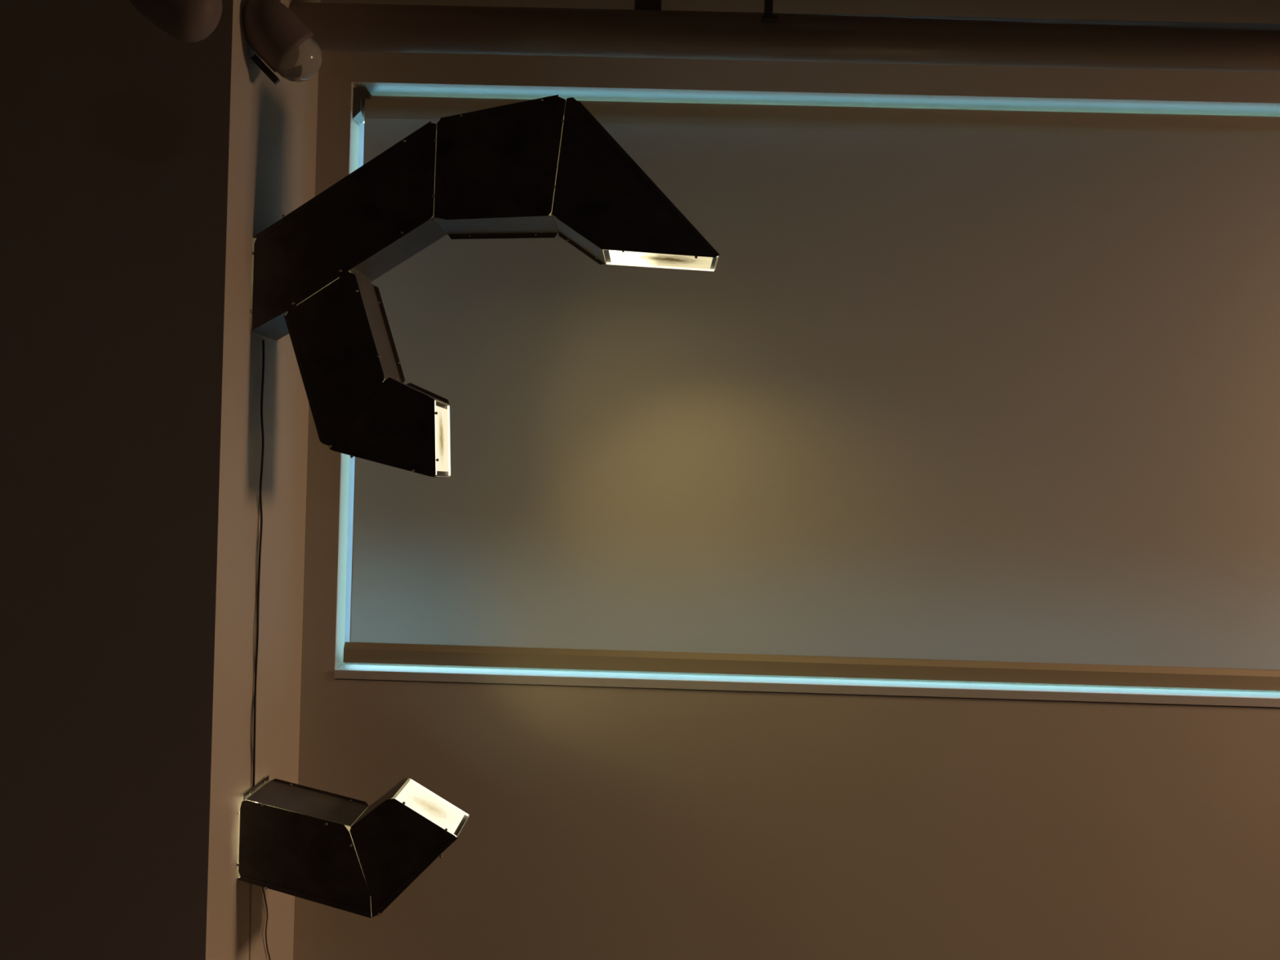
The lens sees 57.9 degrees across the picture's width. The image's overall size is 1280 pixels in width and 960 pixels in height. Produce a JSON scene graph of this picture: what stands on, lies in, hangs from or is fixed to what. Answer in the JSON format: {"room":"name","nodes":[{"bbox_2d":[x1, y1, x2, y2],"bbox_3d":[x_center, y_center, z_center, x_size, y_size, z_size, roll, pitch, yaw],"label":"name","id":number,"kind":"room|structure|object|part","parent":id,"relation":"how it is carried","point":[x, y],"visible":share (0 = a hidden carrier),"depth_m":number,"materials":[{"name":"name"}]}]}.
{"room":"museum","nodes":[
{"label":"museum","id":0,"kind":"room"},
{"bbox_2d":[0,0,320,959],"bbox_3d":[-2.297,-0.080,3.355,2.507,3.550,0.887,2,0,1],"label":"wall","id":1,"kind":"structure","parent":0,"point":[141,166],"depth_m":2.90,"materials":[{"name":"paint"}]},
{"bbox_2d":[249,494,259,959],"bbox_3d":[-1.065,0.703,3.196,0.004,1.326,0.039,2,0,1],"label":"cord","id":2,"kind":"object","parent":1,"relation":"attached to","point":[259,495],"visible":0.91,"depth_m":3.18,"materials":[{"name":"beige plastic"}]},
{"bbox_2d":[262,886,271,959],"bbox_3d":[-1.076,1.358,3.343,0.011,0.411,0.110,2,0,1],"label":"cord","id":3,"kind":"object","parent":1,"relation":"attached to","point":[268,955],"visible":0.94,"depth_m":3.32,"materials":[{"name":"brown plastic"}]},
{"bbox_2d":[236,775,470,918],"bbox_3d":[-0.783,1.006,3.191,0.597,0.324,0.211,2,0,1],"label":"wall lamp","id":4,"kind":"object","parent":1,"relation":"attached to","point":[344,853],"visible":1,"depth_m":3.09,"materials":[{"name":"metal"}]},
{"bbox_3d":[-0.893,1.011,3.093,0.360,0.299,0.001,2,0,1],"label":"panel","id":5,"kind":"part","parent":4,"relation":"part of","materials":[{"name":"metal"}]},
{"bbox_3d":[-0.913,0.891,3.197,0.283,0.064,0.197,2,0,1],"label":"panel","id":6,"kind":"part","parent":4,"relation":"part of","materials":[{"name":"metal"}]},
{"bbox_3d":[-0.890,1.010,3.296,0.359,0.301,0.001,2,0,1],"label":"panel","id":7,"kind":"part","parent":4,"relation":"part of","materials":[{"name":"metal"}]},
{"bbox_3d":[-0.717,0.888,3.193,0.112,0.085,0.201,2,0,1],"label":"panel","id":8,"kind":"part","parent":4,"relation":"part of","materials":[{"name":"metal"}]},
{"bbox_3d":[-0.634,1.009,3.089,0.286,0.317,0.001,2,0,1],"label":"panel","id":9,"kind":"part","parent":4,"relation":"part of","materials":[{"name":"metal"}]},
{"bbox_3d":[-0.630,1.009,3.293,0.287,0.321,0.001,2,0,1],"label":"panel","id":10,"kind":"part","parent":4,"relation":"part of","materials":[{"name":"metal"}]},
{"bbox_2d":[395,780,465,834],"bbox_3d":[-0.578,0.903,3.190,0.184,0.003,0.199,31,0,1],"label":"diffuser","id":11,"kind":"object","parent":4,"relation":"attached to","point":[415,797],"depth_m":3.19,"materials":[{"name":"white plastic"}]},
{"bbox_3d":[-0.599,1.060,3.190,0.224,0.222,0.201,2,0,1],"label":"panel","id":12,"kind":"part","parent":4,"relation":"part of","materials":[{"name":"metal"}]},
{"bbox_2d":[249,94,719,791],"bbox_3d":[-0.425,-0.077,3.174,1.246,1.901,0.215,2,0,1],"label":"wall lamp","id":13,"kind":"object","parent":1,"relation":"attached to","point":[528,169],"depth_m":3.08,"materials":[{"name":"metal"}]},
{"bbox_3d":[-1.046,0.236,3.174,0.013,1.240,0.046,2,0,1],"label":"power cord","id":14,"kind":"part","parent":13,"relation":"part of","materials":[{"name":"black plastic"}]},
{"bbox_3d":[-0.989,-0.422,3.185,0.093,0.054,0.206,2,0,1],"label":"panel","id":15,"kind":"part","parent":13,"relation":"part of","materials":[{"name":"metal"}]},
{"bbox_3d":[-0.813,-0.321,3.078,0.269,0.464,0.001,2,0,1],"label":"panel","id":16,"kind":"part","parent":13,"relation":"part of","materials":[{"name":"metal"}]},
{"bbox_3d":[-0.787,-0.674,3.079,0.478,0.565,0.001,2,0,1],"label":"panel","id":17,"kind":"part","parent":13,"relation":"part of","materials":[{"name":"metal"}]},
{"bbox_3d":[-0.784,-0.674,3.287,0.477,0.566,0.001,2,0,1],"label":"panel","id":18,"kind":"part","parent":13,"relation":"part of","materials":[{"name":"metal"}]},
{"bbox_3d":[-0.718,-0.412,3.181,0.093,0.286,0.206,2,0,1],"label":"panel","id":19,"kind":"part","parent":13,"relation":"part of","materials":[{"name":"metal"}]},
{"bbox_3d":[-0.680,-0.143,3.076,0.282,0.261,0.001,2,0,1],"label":"panel","id":20,"kind":"part","parent":13,"relation":"part of","materials":[{"name":"metal"}]},
{"bbox_3d":[-0.682,-0.046,3.180,0.287,0.069,0.206,2,0,1],"label":"panel","id":21,"kind":"part","parent":13,"relation":"part of","materials":[{"name":"metal"}]},
{"bbox_3d":[-0.660,-0.629,3.181,0.225,0.150,0.206,2,0,1],"label":"panel","id":22,"kind":"part","parent":13,"relation":"part of","materials":[{"name":"metal"}]},
{"bbox_3d":[-0.605,-0.243,3.179,0.131,0.056,0.206,2,0,1],"label":"panel","id":23,"kind":"part","parent":13,"relation":"part of","materials":[{"name":"metal"}]},
{"bbox_3d":[-0.675,-0.142,3.284,0.283,0.261,0.001,2,0,1],"label":"panel","id":24,"kind":"part","parent":13,"relation":"part of","materials":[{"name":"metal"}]},
{"bbox_2d":[435,405,448,471],"bbox_3d":[-0.546,-0.112,3.178,0.003,0.175,0.203,-1,0,1],"label":"diffuser","id":25,"kind":"object","parent":13,"relation":"attached to","point":[442,418],"depth_m":3.19,"materials":[{"name":"white plastic"}]},
{"bbox_3d":[-0.390,-0.699,3.177,0.317,0.014,0.206,2,0,1],"label":"panel","id":26,"kind":"part","parent":13,"relation":"part of","materials":[{"name":"metal"}]},
{"bbox_3d":[-0.372,-0.856,3.074,0.342,0.337,0.001,2,0,1],"label":"panel","id":27,"kind":"part","parent":13,"relation":"part of","materials":[{"name":"metal"}]},
{"bbox_3d":[-0.369,-0.858,3.282,0.342,0.329,0.001,2,0,1],"label":"panel","id":28,"kind":"part","parent":13,"relation":"part of","materials":[{"name":"metal"}]},
{"bbox_3d":[-0.167,-0.659,3.174,0.140,0.093,0.206,2,0,1],"label":"panel","id":29,"kind":"part","parent":13,"relation":"part of","materials":[{"name":"metal"}]},
{"bbox_3d":[-0.008,-0.803,3.068,0.447,0.416,0.001,2,0,1],"label":"panel","id":30,"kind":"part","parent":13,"relation":"part of","materials":[{"name":"metal"}]},
{"bbox_3d":[0.025,-0.799,3.172,0.386,0.401,0.206,2,0,1],"label":"panel","id":31,"kind":"part","parent":13,"relation":"part of","materials":[{"name":"metal"}]},
{"bbox_2d":[608,249,712,269],"bbox_3d":[0.057,-0.607,3.171,0.279,0.003,0.203,4,0,1],"label":"diffuser","id":32,"kind":"object","parent":13,"relation":"attached to","point":[616,256],"depth_m":3.18,"materials":[{"name":"white plastic"}]},
{"bbox_2d":[293,0,1279,959],"bbox_3d":[2.106,0.043,3.652,6.293,3.550,0.165,2,0,1],"label":"wall","id":33,"kind":"structure","parent":0,"point":[604,823],"depth_m":3.59,"materials":[{"name":"paint"}]},
{"bbox_2d":[333,663,1279,706],"bbox_3d":[0.916,0.658,3.666,3.738,0.026,0.169,2,0,1],"label":"window sill","id":34,"kind":"structure","parent":33,"relation":"attached to","point":[348,671],"depth_m":3.60,"materials":[{"name":"grey paint"}]},
{"bbox_2d":[346,121,1279,691],"bbox_3d":[0.943,-0.273,3.733,3.738,1.838,0.030,2,0,1],"label":"window","id":35,"kind":"structure","parent":33,"relation":"in","point":[363,122],"depth_m":3.72,"materials":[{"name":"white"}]},
{"bbox_2d":[342,87,1279,690],"bbox_3d":[0.928,-0.280,3.648,3.706,1.808,0.079,2,0,1],"label":"roller blind","id":36,"kind":"object","parent":35,"relation":"attached to","point":[967,395],"visible":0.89,"depth_m":3.62,"materials":[{"name":"beige fabric"}]},
{"bbox_3d":[0.855,-1.851,0.201,9.100,0.150,7.115,2,0,1],"label":"ceiling","id":37,"kind":"structure","parent":0,"visible":0},
{"bbox_2d":[128,0,222,42],"bbox_3d":[-0.925,-1.352,2.320,0.187,0.937,0.136,2,0,-14],"label":"spotlight","id":38,"kind":"object","parent":37,"relation":"hanging from","point":[185,20],"visible":1,"depth_m":2.29,"materials":[{"name":"brown metal"}]},
{"bbox_2d":[242,0,322,84],"bbox_3d":[-0.929,-1.427,3.023,0.209,0.783,0.143,2,0,-25],"label":"spotlight","id":39,"kind":"object","parent":37,"relation":"hanging from","point":[277,35],"visible":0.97,"depth_m":2.97,"materials":[{"name":"brown metal"}]},
{"bbox_2d":[634,0,661,10],"bbox_3d":[0.029,-1.575,3.365,0.077,0.432,0.006,2,0,1],"label":"hanger","id":40,"kind":"object","parent":37,"relation":"hanging from","point":[639,4],"visible":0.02,"depth_m":3.36,"materials":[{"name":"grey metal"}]},
{"bbox_2d":[288,2,1279,72],"bbox_3d":[2.137,-1.237,3.333,6.291,0.130,0.130,2,0,1],"label":"ceiling pipe","id":41,"kind":"object","parent":40,"relation":"hanging from","point":[339,27],"visible":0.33,"depth_m":3.31,"materials":[{"name":"brown metal"}]},
{"bbox_2d":[761,0,777,22],"bbox_3d":[0.374,-1.541,3.277,0.043,0.481,0.024,2,0,1],"label":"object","id":42,"kind":"object","parent":37,"relation":"attached to","point":[768,16],"visible":1,"depth_m":3.27,"materials":[{"name":"grey metal"}]},
{"bbox_3d":[0.370,-1.546,3.279,0.023,0.471,0.018,2,0,1],"label":"arm","id":43,"kind":"part","parent":42,"relation":"part of","materials":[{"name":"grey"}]}
]}

